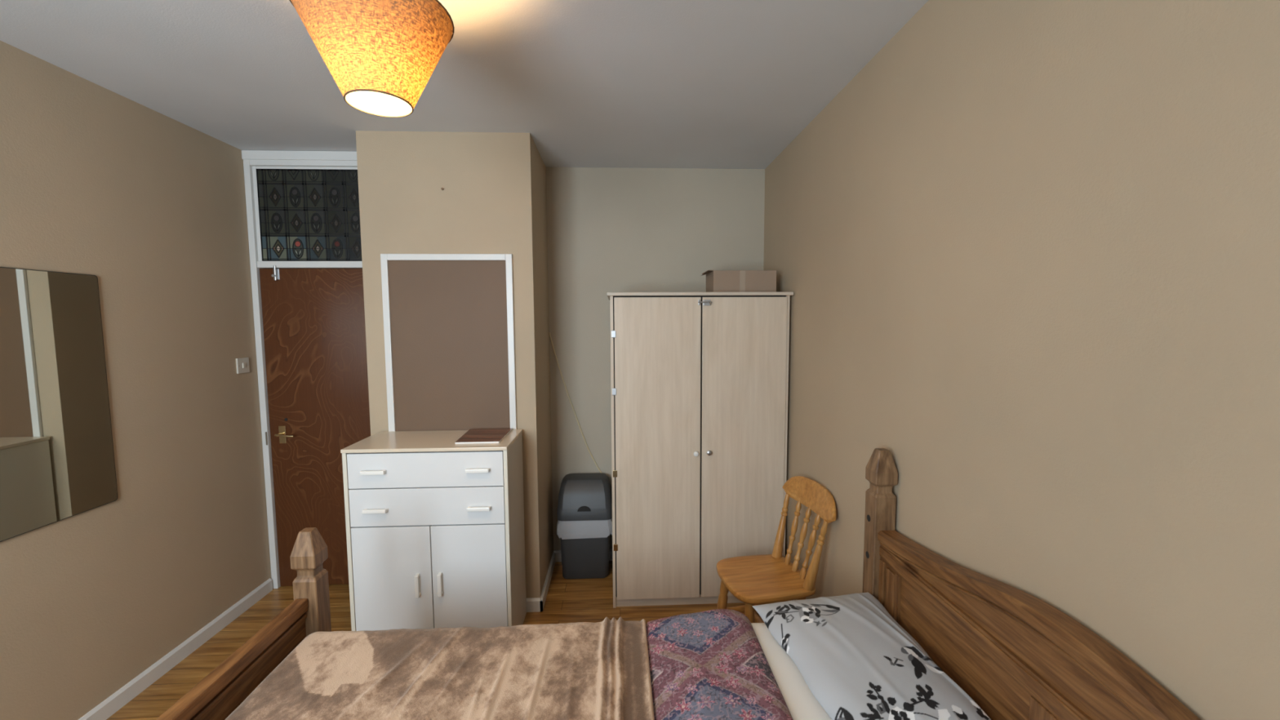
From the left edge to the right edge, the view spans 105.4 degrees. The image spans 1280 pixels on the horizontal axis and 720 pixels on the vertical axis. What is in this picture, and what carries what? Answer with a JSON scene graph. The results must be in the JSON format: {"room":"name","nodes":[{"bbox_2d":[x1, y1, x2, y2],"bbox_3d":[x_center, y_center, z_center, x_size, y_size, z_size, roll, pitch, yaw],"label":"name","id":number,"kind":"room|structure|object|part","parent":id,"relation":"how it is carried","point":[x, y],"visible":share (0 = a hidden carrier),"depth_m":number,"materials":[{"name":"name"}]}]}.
{"room":"bedroom","nodes":[
{"label":"bedroom","id":0,"kind":"room"},
{"bbox_2d":[0,40,271,719],"bbox_3d":[-2.245,0.254,1.010,0.120,2.616,3.917,-1,5,-3],"label":"wall","id":1,"kind":"structure","parent":0,"point":[96,180],"depth_m":2.17,"materials":[{"name":"beige paint"}]},
{"bbox_2d":[0,266,118,542],"bbox_3d":[-2.204,0.164,1.540,0.008,0.946,1.002,-1,5,-3],"label":"wall mirror","id":2,"kind":"object","parent":1,"relation":"attached to","point":[57,463],"visible":1,"depth_m":1.83,"materials":[{"name":"grey mirror"}]},
{"bbox_2d":[78,577,272,719],"bbox_3d":[-2.172,1.518,1.134,0.014,0.075,3.717,-1,5,-3],"label":"baseboard","id":3,"kind":"structure","parent":1,"relation":"attached to","point":[109,706],"depth_m":2.32,"materials":[{"name":"white wood"}]},
{"bbox_2d":[235,357,249,373],"bbox_3d":[-2.260,0.031,2.778,0.014,0.086,0.086,-1,5,-3],"label":"light switch","id":4,"kind":"object","parent":1,"relation":"attached to","point":[242,364],"visible":1,"depth_m":2.77,"materials":[{"name":"beige plastic"}]},
{"bbox_2d":[106,560,762,719],"bbox_3d":[-0.631,1.581,1.344,3.350,0.100,4.225,-1,5,-3],"label":"floor","id":5,"kind":"structure","parent":0,"point":[567,600],"depth_m":2.71,"materials":[{"name":"brown wood"}]},
{"bbox_2d":[340,429,526,631],"bbox_3d":[-1.010,0.918,2.490,0.761,1.045,0.397,-1,5,-3],"label":"dresser","id":6,"kind":"object","parent":5,"relation":"on","point":[435,531],"visible":0.89,"depth_m":2.32,"materials":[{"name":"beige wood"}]},
{"bbox_3d":[-1.239,0.521,2.263,0.108,0.018,0.028,-1,5,-3],"label":"handle","id":7,"kind":"part","parent":6,"relation":"part of","materials":[{"name":"white plastic"}]},
{"bbox_3d":[-1.238,0.705,2.278,0.108,0.018,0.028,-1,5,-3],"label":"handle","id":8,"kind":"part","parent":6,"relation":"part of","materials":[{"name":"white plastic"}]},
{"bbox_3d":[-1.177,1.089,2.334,0.364,0.601,0.017,-1,5,-3],"label":"door","id":9,"kind":"part","parent":6,"relation":"part of","materials":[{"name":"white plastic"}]},
{"bbox_3d":[-1.056,1.071,2.315,0.018,0.108,0.028,-1,5,-3],"label":"handle","id":10,"kind":"part","parent":6,"relation":"part of","materials":[{"name":"white plastic"}]},
{"bbox_3d":[-1.005,0.516,2.296,0.716,0.165,0.017,-1,5,-3],"label":"drawer","id":11,"kind":"part","parent":6,"relation":"part of","materials":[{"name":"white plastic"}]},
{"bbox_3d":[-1.004,0.692,2.310,0.716,0.179,0.017,-1,5,-3],"label":"drawer","id":12,"kind":"part","parent":6,"relation":"part of","materials":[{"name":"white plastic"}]},
{"bbox_3d":[-0.951,1.068,2.320,0.018,0.108,0.028,-1,5,-3],"label":"handle","id":13,"kind":"part","parent":6,"relation":"part of","materials":[{"name":"white plastic"}]},
{"bbox_3d":[-0.818,1.086,2.350,0.348,0.601,0.017,-1,5,-3],"label":"door","id":14,"kind":"part","parent":6,"relation":"part of","materials":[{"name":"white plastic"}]},
{"bbox_3d":[-0.761,0.517,2.285,0.108,0.018,0.028,-1,5,-3],"label":"handle","id":15,"kind":"part","parent":6,"relation":"part of","materials":[{"name":"white plastic"}]},
{"bbox_3d":[-0.760,0.701,2.299,0.108,0.018,0.028,-1,5,-3],"label":"handle","id":16,"kind":"part","parent":6,"relation":"part of","materials":[{"name":"white plastic"}]},
{"bbox_2d":[454,428,512,444],"bbox_3d":[-0.797,0.387,2.495,0.226,0.009,0.290,-1,5,-3],"label":"magazine","id":17,"kind":"object","parent":6,"relation":"on","point":[473,435],"visible":1,"depth_m":2.46,"materials":[{"name":"brown paper"}]},
{"bbox_3d":[-0.640,0.923,2.520,0.016,1.027,0.364,-1,5,-3],"label":"panel","id":18,"kind":"part","parent":6,"relation":"part of","materials":[{"name":"beige wood"}]},
{"bbox_2d":[556,472,612,578],"bbox_3d":[-0.354,1.071,3.180,0.363,0.624,0.255,-1,5,-3],"label":"waste bin","id":19,"kind":"object","parent":5,"relation":"on","point":[584,504],"visible":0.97,"depth_m":3.07,"materials":[{"name":"grey plastic"}]},
{"bbox_3d":[-0.354,0.877,3.164,0.346,0.236,0.250,-1,5,-3],"label":"lid","id":20,"kind":"part","parent":19,"relation":"part of","materials":[{"name":"grey plastic"}]},
{"bbox_2d":[155,448,1200,719],"bbox_3d":[-0.100,0.965,1.007,2.045,1.178,1.486,-1,5,-3],"label":"frame","id":21,"kind":"object","parent":5,"relation":"on","point":[1017,655],"visible":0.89,"depth_m":1.26,"materials":[{"name":"brown wood"}]},
{"bbox_3d":[-1.091,0.863,0.953,0.040,0.040,1.338,-1,5,-3],"label":"foot rail","id":22,"kind":"part","parent":21,"relation":"part of","materials":[{"name":"brown wood"}]},
{"bbox_3d":[-1.086,1.098,0.972,0.034,0.408,1.338,-1,5,-3],"label":"foot moulding","id":23,"kind":"part","parent":21,"relation":"part of","materials":[{"name":"brown wood"}]},
{"bbox_3d":[-1.091,1.068,0.970,0.016,0.388,1.338,-1,5,-3],"label":"footboard panel","id":24,"kind":"part","parent":21,"relation":"part of","materials":[{"name":"brown wood"}]},
{"bbox_3d":[-1.113,1.037,1.674,0.080,0.938,0.076,-1,5,-3],"label":"foot post","id":25,"kind":"part","parent":21,"relation":"part of","materials":[{"name":"brown wood"}]},
{"bbox_2d":[751,622,831,719],"bbox_3d":[-0.098,1.044,1.013,1.908,0.212,1.304,-1,5,-3],"label":"mattress","id":26,"kind":"object","parent":21,"relation":"on","point":[802,704],"visible":0.02,"depth_m":1.38,"materials":[{"name":"white fabric"}]},
{"bbox_2d":[225,617,654,719],"bbox_3d":[-0.498,0.999,0.991,1.092,0.185,1.373,-1,5,-3],"label":"blanket","id":27,"kind":"object","parent":26,"relation":"on","point":[579,670],"visible":1,"depth_m":1.38,"materials":[{"name":"brown fabric"}]},
{"bbox_2d":[645,608,793,719],"bbox_3d":[0.131,0.948,1.019,0.537,0.116,1.379,-1,5,-3],"label":"duvet","id":28,"kind":"object","parent":26,"relation":"on","point":[711,664],"visible":0.82,"depth_m":1.38,"materials":[{"name":"fabric"}]},
{"bbox_2d":[751,592,991,719],"bbox_3d":[0.620,0.854,1.374,0.424,0.082,0.688,-1,5,-3],"label":"pillow","id":29,"kind":"object","parent":26,"relation":"on","point":[855,660],"visible":1,"depth_m":1.34,"materials":[{"name":"white fabric"}]},
{"bbox_3d":[0.851,0.900,1.753,0.078,1.178,0.076,-1,5,-3],"label":"head post","id":30,"kind":"part","parent":21,"relation":"part of","materials":[{"name":"brown wood"}]},
{"bbox_3d":[0.845,0.882,1.652,0.009,0.350,0.054,-1,5,-3],"label":"panel","id":31,"kind":"part","parent":21,"relation":"part of","materials":[{"name":"brown wood"}]},
{"bbox_3d":[0.869,0.718,1.032,0.013,0.055,1.338,-1,5,-3],"label":"cross rail","id":32,"kind":"part","parent":21,"relation":"part of","materials":[{"name":"brown wood"}]},
{"bbox_3d":[0.869,0.641,1.026,0.012,0.104,1.338,-1,5,-3],"label":"arch moulding","id":33,"kind":"part","parent":21,"relation":"part of","materials":[{"name":"brown wood"}]},
{"bbox_3d":[0.889,0.898,1.047,0.026,0.695,1.338,-1,5,-3],"label":"headboard panel","id":34,"kind":"part","parent":21,"relation":"part of","materials":[{"name":"brown wood"}]},
{"bbox_3d":[0.886,0.614,1.024,0.060,0.134,1.338,-1,5,-3],"label":"rail","id":35,"kind":"part","parent":21,"relation":"part of","materials":[{"name":"brown wood"}]},
{"bbox_2d":[606,292,793,608],"bbox_3d":[0.323,0.500,2.983,1.018,1.785,0.568,-1,5,-3],"label":"wardrobe","id":36,"kind":"object","parent":5,"relation":"on","point":[700,380],"visible":0.98,"depth_m":2.72,"materials":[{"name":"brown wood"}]},
{"bbox_3d":[0.100,0.509,2.721,0.473,1.707,0.016,-1,5,-3],"label":"door","id":37,"kind":"part","parent":36,"relation":"part of","materials":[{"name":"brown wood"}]},
{"bbox_3d":[0.311,0.521,2.714,0.028,0.028,0.024,-1,5,-3],"label":"knob","id":38,"kind":"part","parent":36,"relation":"part of","materials":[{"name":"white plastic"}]},
{"bbox_3d":[0.385,0.517,2.717,0.028,0.028,0.024,-1,5,-3],"label":"knob","id":39,"kind":"part","parent":36,"relation":"part of","materials":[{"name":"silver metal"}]},
{"bbox_2d":[701,269,776,292],"bbox_3d":[0.570,-0.453,2.871,0.395,0.131,0.242,-1,5,-3],"label":"cardboard box","id":40,"kind":"object","parent":36,"relation":"on","point":[717,281],"visible":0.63,"depth_m":2.75,"materials":[{"name":"beige cardboard"}]},
{"bbox_3d":[0.580,0.505,2.745,0.470,1.707,0.016,-1,5,-3],"label":"door","id":41,"kind":"part","parent":36,"relation":"part of","materials":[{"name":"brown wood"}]},
{"bbox_2d":[716,475,836,622],"bbox_3d":[0.622,1.020,2.327,0.477,0.857,0.434,-1,5,-12],"label":"wooden chair","id":42,"kind":"object","parent":5,"relation":"on","point":[765,579],"visible":0.84,"depth_m":2.31,"materials":[{"name":"brown wood"}]},
{"bbox_3d":[0.415,1.236,2.458,0.089,0.405,0.047,4,6,44],"label":"leg","id":43,"kind":"part","parent":42,"relation":"part of","materials":[{"name":"brown wood"}]},
{"bbox_3d":[0.478,1.260,2.158,0.047,0.405,0.089,2,5,22],"label":"leg","id":44,"kind":"part","parent":42,"relation":"part of","materials":[{"name":"brown wood"}]},
{"bbox_3d":[0.582,1.035,2.320,0.394,0.034,0.388,-1,5,-12],"label":"seat","id":45,"kind":"part","parent":42,"relation":"part of","materials":[{"name":"brown wood"}]},
{"bbox_3d":[0.720,0.850,2.501,0.107,0.324,0.050,-4,6,-40],"label":"post","id":46,"kind":"part","parent":42,"relation":"part of","materials":[{"name":"brown wood"}]},
{"bbox_3d":[0.821,0.650,2.340,0.068,0.125,0.434,-1,5,-12],"label":"rail","id":47,"kind":"part","parent":42,"relation":"part of","materials":[{"name":"brown wood"}]},
{"bbox_3d":[0.787,0.874,2.193,0.103,0.324,0.059,-1,5,-12],"label":"post","id":48,"kind":"part","parent":42,"relation":"part of","materials":[{"name":"brown wood"}]},
{"bbox_2d":[355,130,553,598],"bbox_3d":[-1.031,0.091,2.983,0.890,2.616,0.690,-1,5,-3],"label":"wall","id":49,"kind":"structure","parent":0,"point":[492,199],"depth_m":2.58,"materials":[{"name":"beige paint"}]},
{"bbox_2d":[241,150,362,588],"bbox_3d":[-1.874,0.099,2.943,0.796,2.615,0.076,-1,5,-3],"label":"trim","id":50,"kind":"structure","parent":49,"relation":"attached to","point":[251,158],"depth_m":2.86,"materials":[{"name":"white wood"}]},
{"bbox_2d":[252,166,357,261],"bbox_3d":[-1.883,-0.855,2.875,0.718,0.543,0.040,-1,5,-3],"label":"trim","id":51,"kind":"structure","parent":49,"relation":"attached to","point":[254,168],"depth_m":2.84,"materials":[{"name":"white wood"}]},
{"bbox_2d":[256,168,362,261],"bbox_3d":[-1.883,-0.846,2.862,0.686,0.542,0.008,-1,5,-3],"label":"window","id":52,"kind":"structure","parent":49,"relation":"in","point":[305,215],"depth_m":2.86,"materials":[{"name":"black"}]},
{"bbox_2d":[259,265,370,586],"bbox_3d":[-1.882,0.421,2.947,0.725,1.959,0.098,-1,5,-3],"label":"door","id":53,"kind":"structure","parent":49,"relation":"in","point":[314,327],"depth_m":2.94,"materials":[{"name":"brown wood"}]},
{"bbox_3d":[-2.239,0.471,2.925,0.008,0.080,0.006,-1,5,-3],"label":"strike plate","id":54,"kind":"part","parent":53,"relation":"part of","materials":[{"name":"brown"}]},
{"bbox_3d":[-2.157,0.450,2.943,0.039,0.107,0.006,-1,5,-3],"label":"handle plate","id":55,"kind":"part","parent":53,"relation":"part of","materials":[{"name":"gold metal"}]},
{"bbox_3d":[-2.115,0.449,2.916,0.104,0.023,0.054,-1,5,-3],"label":"handle","id":56,"kind":"part","parent":53,"relation":"part of","materials":[{"name":"gold metal"}]},
{"bbox_2d":[380,253,516,431],"bbox_3d":[-1.018,-0.017,2.620,0.682,1.089,0.015,-1,5,-3],"label":"board","id":57,"kind":"object","parent":49,"relation":"attached to","point":[449,318],"visible":0.73,"depth_m":2.61,"materials":[{"name":"brown paint"}]},
{"bbox_2d":[526,597,542,612],"bbox_3d":[-1.001,1.385,2.733,0.904,0.075,0.014,-1,5,-3],"label":"baseboard","id":58,"kind":"structure","parent":49,"relation":"attached to","point":[533,605],"depth_m":2.75,"materials":[{"name":"white wood"}]},
{"bbox_2d":[539,551,555,610],"bbox_3d":[-0.569,1.359,3.030,0.014,0.075,0.570,-1,5,-3],"label":"baseboard","id":59,"kind":"structure","parent":49,"relation":"attached to","point":[544,594],"depth_m":2.98,"materials":[{"name":"white wood"}]},
{"bbox_2d":[0,0,928,168],"bbox_3d":[-0.645,-1.126,1.129,3.350,0.100,4.225,-1,5,-3],"label":"ceiling","id":60,"kind":"structure","parent":0,"point":[706,84],"depth_m":1.90,"materials":[{"name":"paint"}]},
{"bbox_2d":[288,0,454,117],"bbox_3d":[-0.672,-0.870,1.241,0.375,0.427,0.375,-1,5,-3],"label":"pendant lamp","id":61,"kind":"object","parent":60,"relation":"hanging from","point":[381,55],"visible":1,"depth_m":1.17,"materials":[{"name":"orange"}]},
{"bbox_2d":[546,167,764,550],"bbox_3d":[0.101,0.058,3.318,1.442,2.616,0.120,-1,5,-3],"label":"wall","id":62,"kind":"structure","parent":0,"point":[610,229],"depth_m":3.20,"materials":[{"name":"paint"}]},
{"bbox_2d":[549,332,612,491],"bbox_3d":[-0.369,0.544,3.269,0.449,1.460,0.009,-1,5,-3],"label":"cable","id":63,"kind":"object","parent":62,"relation":"attached to","point":[549,332],"visible":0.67,"depth_m":3.24,"materials":[{"name":"beige plastic"}]},
{"bbox_2d":[553,548,612,561],"bbox_3d":[0.121,1.330,3.353,1.422,0.075,0.014,-1,5,-3],"label":"baseboard","id":64,"kind":"structure","parent":62,"relation":"attached to","point":[557,553],"depth_m":3.32,"materials":[{"name":"white wood"}]},
{"bbox_2d":[763,0,1279,719],"bbox_3d":[0.975,0.214,1.309,0.120,2.616,4.225,-1,5,-3],"label":"wall","id":65,"kind":"structure","parent":0,"point":[1028,253],"depth_m":1.05,"materials":[{"name":"beige paint"}]}
]}

